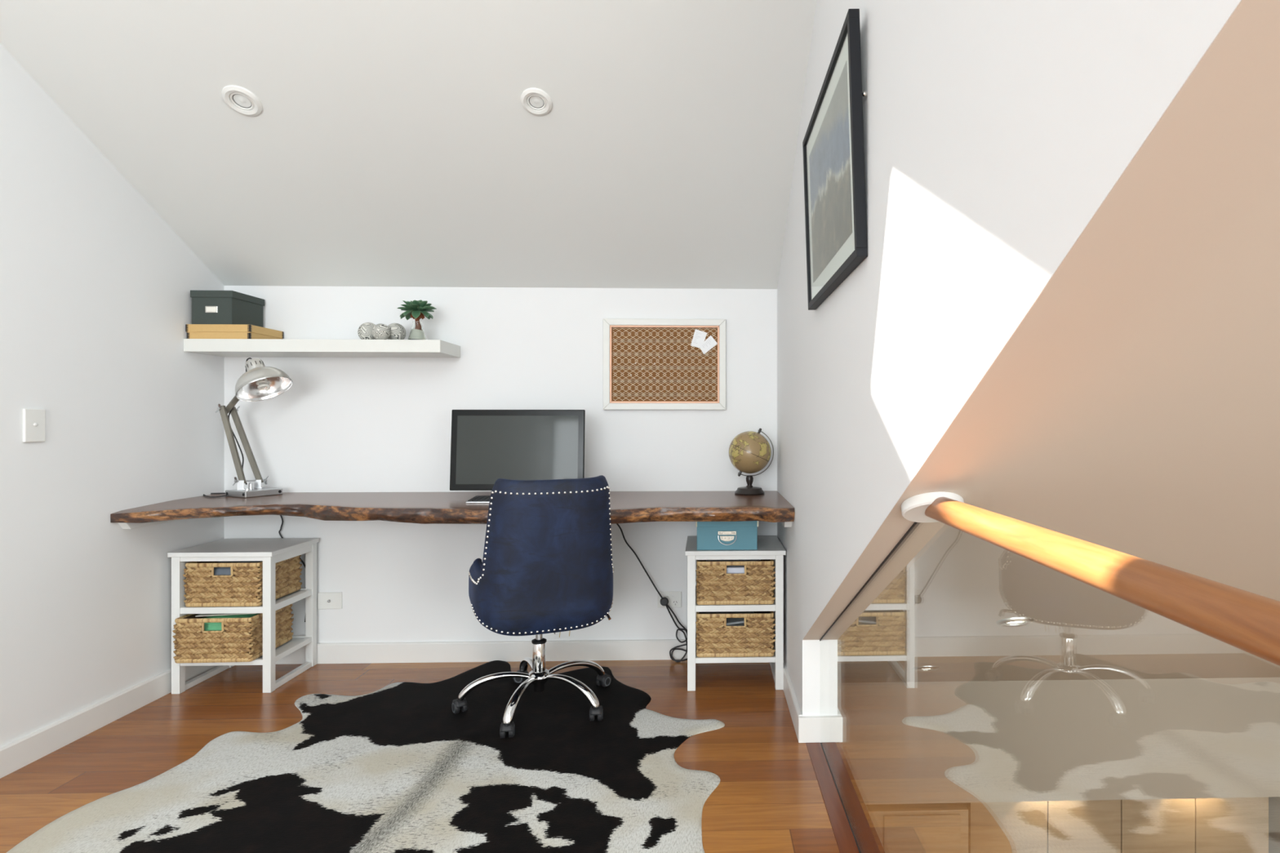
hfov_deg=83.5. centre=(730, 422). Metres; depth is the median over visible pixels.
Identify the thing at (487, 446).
monitor
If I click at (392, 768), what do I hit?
cowhide rug
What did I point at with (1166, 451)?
wall
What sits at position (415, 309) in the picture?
succulent
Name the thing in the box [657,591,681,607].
power outlet
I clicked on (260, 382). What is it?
desk lamp
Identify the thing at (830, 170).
print
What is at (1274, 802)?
wall
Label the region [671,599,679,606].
socket
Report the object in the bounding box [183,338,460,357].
wall shelf
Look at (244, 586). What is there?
woven basket
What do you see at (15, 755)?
baseboard
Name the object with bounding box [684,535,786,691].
drawer unit
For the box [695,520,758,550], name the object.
storage box
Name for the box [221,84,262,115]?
recessed light
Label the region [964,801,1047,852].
door
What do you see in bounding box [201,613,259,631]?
folded cloth
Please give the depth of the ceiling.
2.46 m
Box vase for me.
[408,321,426,339]
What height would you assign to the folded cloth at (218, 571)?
0.162 m
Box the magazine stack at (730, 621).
[700,611,760,626]
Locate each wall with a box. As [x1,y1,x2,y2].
[0,43,224,746]
[224,285,777,643]
[777,0,1241,716]
[857,168,1279,682]
[861,677,1279,804]
[1268,796,1279,852]
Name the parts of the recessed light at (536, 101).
bulb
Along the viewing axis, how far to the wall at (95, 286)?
2.46 m
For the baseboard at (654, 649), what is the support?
attached to the wall at (342, 424)
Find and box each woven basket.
[172,604,293,663]
[182,555,302,607]
[695,559,775,604]
[695,611,775,657]
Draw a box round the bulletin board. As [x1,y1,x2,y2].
[612,327,717,400]
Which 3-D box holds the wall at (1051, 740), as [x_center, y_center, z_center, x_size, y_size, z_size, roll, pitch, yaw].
[1.692,1.534,3.801,2.755,0.702,0.520,0,0,-2]
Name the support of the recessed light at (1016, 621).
in the wall at (1166, 451)
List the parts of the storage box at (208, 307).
lid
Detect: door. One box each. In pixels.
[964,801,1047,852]
[1047,800,1120,852]
[1120,798,1195,852]
[1195,797,1268,852]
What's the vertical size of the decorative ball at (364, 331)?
0.085 m
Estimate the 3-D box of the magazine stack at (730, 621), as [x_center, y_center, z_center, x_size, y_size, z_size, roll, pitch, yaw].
[0.007,0.864,2.980,0.281,0.129,0.239,0,0,-2]
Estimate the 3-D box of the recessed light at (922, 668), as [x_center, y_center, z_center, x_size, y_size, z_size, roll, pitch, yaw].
[0.840,1.055,3.057,0.110,0.057,0.101,0,0,-2]
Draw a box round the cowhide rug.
[6,660,724,852]
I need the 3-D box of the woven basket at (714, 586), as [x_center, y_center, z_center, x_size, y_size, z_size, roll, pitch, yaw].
[0.015,0.645,3.004,0.327,0.173,0.317,0,0,-2]
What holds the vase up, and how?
on the wall shelf
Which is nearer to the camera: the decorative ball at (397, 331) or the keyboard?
the keyboard
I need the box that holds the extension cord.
[616,523,687,662]
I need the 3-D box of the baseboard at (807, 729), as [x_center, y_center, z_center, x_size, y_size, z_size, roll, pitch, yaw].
[0.288,1.031,2.819,0.152,0.088,0.870,0,0,-2]
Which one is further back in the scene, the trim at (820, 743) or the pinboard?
the pinboard
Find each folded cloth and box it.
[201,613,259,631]
[214,560,262,575]
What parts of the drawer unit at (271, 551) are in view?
leg, rail, rail, rail, rail, leg, shelf panel, shelf panel, rail, rail, rail, rail, rail, leg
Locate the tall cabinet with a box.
[871,803,968,852]
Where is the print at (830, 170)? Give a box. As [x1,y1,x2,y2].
[808,61,852,283]
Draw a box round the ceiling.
[0,0,817,288]
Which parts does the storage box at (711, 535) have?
lid, handle plate, drop handle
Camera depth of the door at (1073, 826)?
3.93 m
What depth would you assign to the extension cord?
3.18 m
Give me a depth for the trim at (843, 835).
1.99 m
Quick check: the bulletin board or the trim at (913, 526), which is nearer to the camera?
the trim at (913, 526)
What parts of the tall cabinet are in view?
door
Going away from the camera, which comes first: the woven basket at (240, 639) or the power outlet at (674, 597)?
the woven basket at (240, 639)
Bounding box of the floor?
[0,659,839,852]
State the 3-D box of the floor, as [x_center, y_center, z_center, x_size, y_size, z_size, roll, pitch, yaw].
[-0.941,1.185,-0.387,2.578,0.220,7.292,0,0,-2]
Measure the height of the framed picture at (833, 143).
0.497 m
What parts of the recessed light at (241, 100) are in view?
bulb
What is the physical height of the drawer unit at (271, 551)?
0.560 m
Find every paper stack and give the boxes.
[195,613,256,617]
[706,559,760,573]
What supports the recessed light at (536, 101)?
in the ceiling
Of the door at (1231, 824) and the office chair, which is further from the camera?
the door at (1231, 824)
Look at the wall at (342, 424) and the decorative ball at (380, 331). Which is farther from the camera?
the wall at (342, 424)
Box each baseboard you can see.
[0,665,218,778]
[275,639,687,664]
[782,659,820,742]
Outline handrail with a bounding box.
[901,492,1279,666]
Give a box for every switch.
[22,408,45,442]
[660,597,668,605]
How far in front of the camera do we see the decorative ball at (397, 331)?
3.03 m
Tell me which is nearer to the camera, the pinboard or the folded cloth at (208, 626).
the folded cloth at (208, 626)
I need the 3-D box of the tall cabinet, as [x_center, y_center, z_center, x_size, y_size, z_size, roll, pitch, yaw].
[0.920,2.797,3.755,0.500,1.755,0.518,0,0,-2]
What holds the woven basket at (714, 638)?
in the drawer unit at (769, 547)
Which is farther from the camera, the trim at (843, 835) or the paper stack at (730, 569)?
the paper stack at (730, 569)
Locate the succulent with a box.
[396,299,436,321]
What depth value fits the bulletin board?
3.22 m
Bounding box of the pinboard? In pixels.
[603,318,725,409]
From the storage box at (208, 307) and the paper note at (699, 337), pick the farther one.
the paper note at (699, 337)
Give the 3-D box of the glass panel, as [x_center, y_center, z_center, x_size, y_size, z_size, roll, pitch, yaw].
[0.415,0.615,-0.782,0.006,0.918,6.368,0,0,-2]
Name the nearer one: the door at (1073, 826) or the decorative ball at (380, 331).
the decorative ball at (380, 331)
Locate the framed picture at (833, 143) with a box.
[802,8,867,310]
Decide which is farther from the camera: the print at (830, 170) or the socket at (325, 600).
the socket at (325, 600)
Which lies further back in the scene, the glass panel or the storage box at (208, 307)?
the storage box at (208, 307)
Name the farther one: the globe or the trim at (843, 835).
the globe
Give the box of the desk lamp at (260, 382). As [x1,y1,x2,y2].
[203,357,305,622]
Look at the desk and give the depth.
2.67 m
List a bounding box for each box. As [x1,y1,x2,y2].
[185,324,284,338]
[190,290,264,327]
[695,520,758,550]
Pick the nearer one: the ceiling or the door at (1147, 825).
the ceiling
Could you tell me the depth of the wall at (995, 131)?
1.01 m
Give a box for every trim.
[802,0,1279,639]
[805,742,884,852]
[819,521,920,640]
[820,742,860,852]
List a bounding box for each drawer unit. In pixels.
[167,537,319,693]
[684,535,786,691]
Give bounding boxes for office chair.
[451,475,613,738]
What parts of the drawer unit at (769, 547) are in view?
leg, leg, shelf panel, rail, rail, rail, rail, leg, leg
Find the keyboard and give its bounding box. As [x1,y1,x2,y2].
[466,495,490,503]
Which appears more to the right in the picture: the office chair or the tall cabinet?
the tall cabinet
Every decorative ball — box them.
[357,322,376,339]
[372,323,391,339]
[387,323,406,339]
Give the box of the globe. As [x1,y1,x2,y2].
[728,428,773,495]
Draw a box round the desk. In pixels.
[110,490,794,528]
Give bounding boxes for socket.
[317,592,342,608]
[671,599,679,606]
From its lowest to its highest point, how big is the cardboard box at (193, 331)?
0.060 m
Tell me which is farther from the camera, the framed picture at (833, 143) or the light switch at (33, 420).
the light switch at (33, 420)
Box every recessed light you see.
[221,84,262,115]
[520,87,552,115]
[913,666,939,671]
[995,617,1034,626]
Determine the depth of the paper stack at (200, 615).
2.84 m
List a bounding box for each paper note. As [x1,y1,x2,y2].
[690,328,706,347]
[698,335,717,354]
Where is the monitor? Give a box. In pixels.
[449,409,585,490]
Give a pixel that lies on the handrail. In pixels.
(1246, 621)

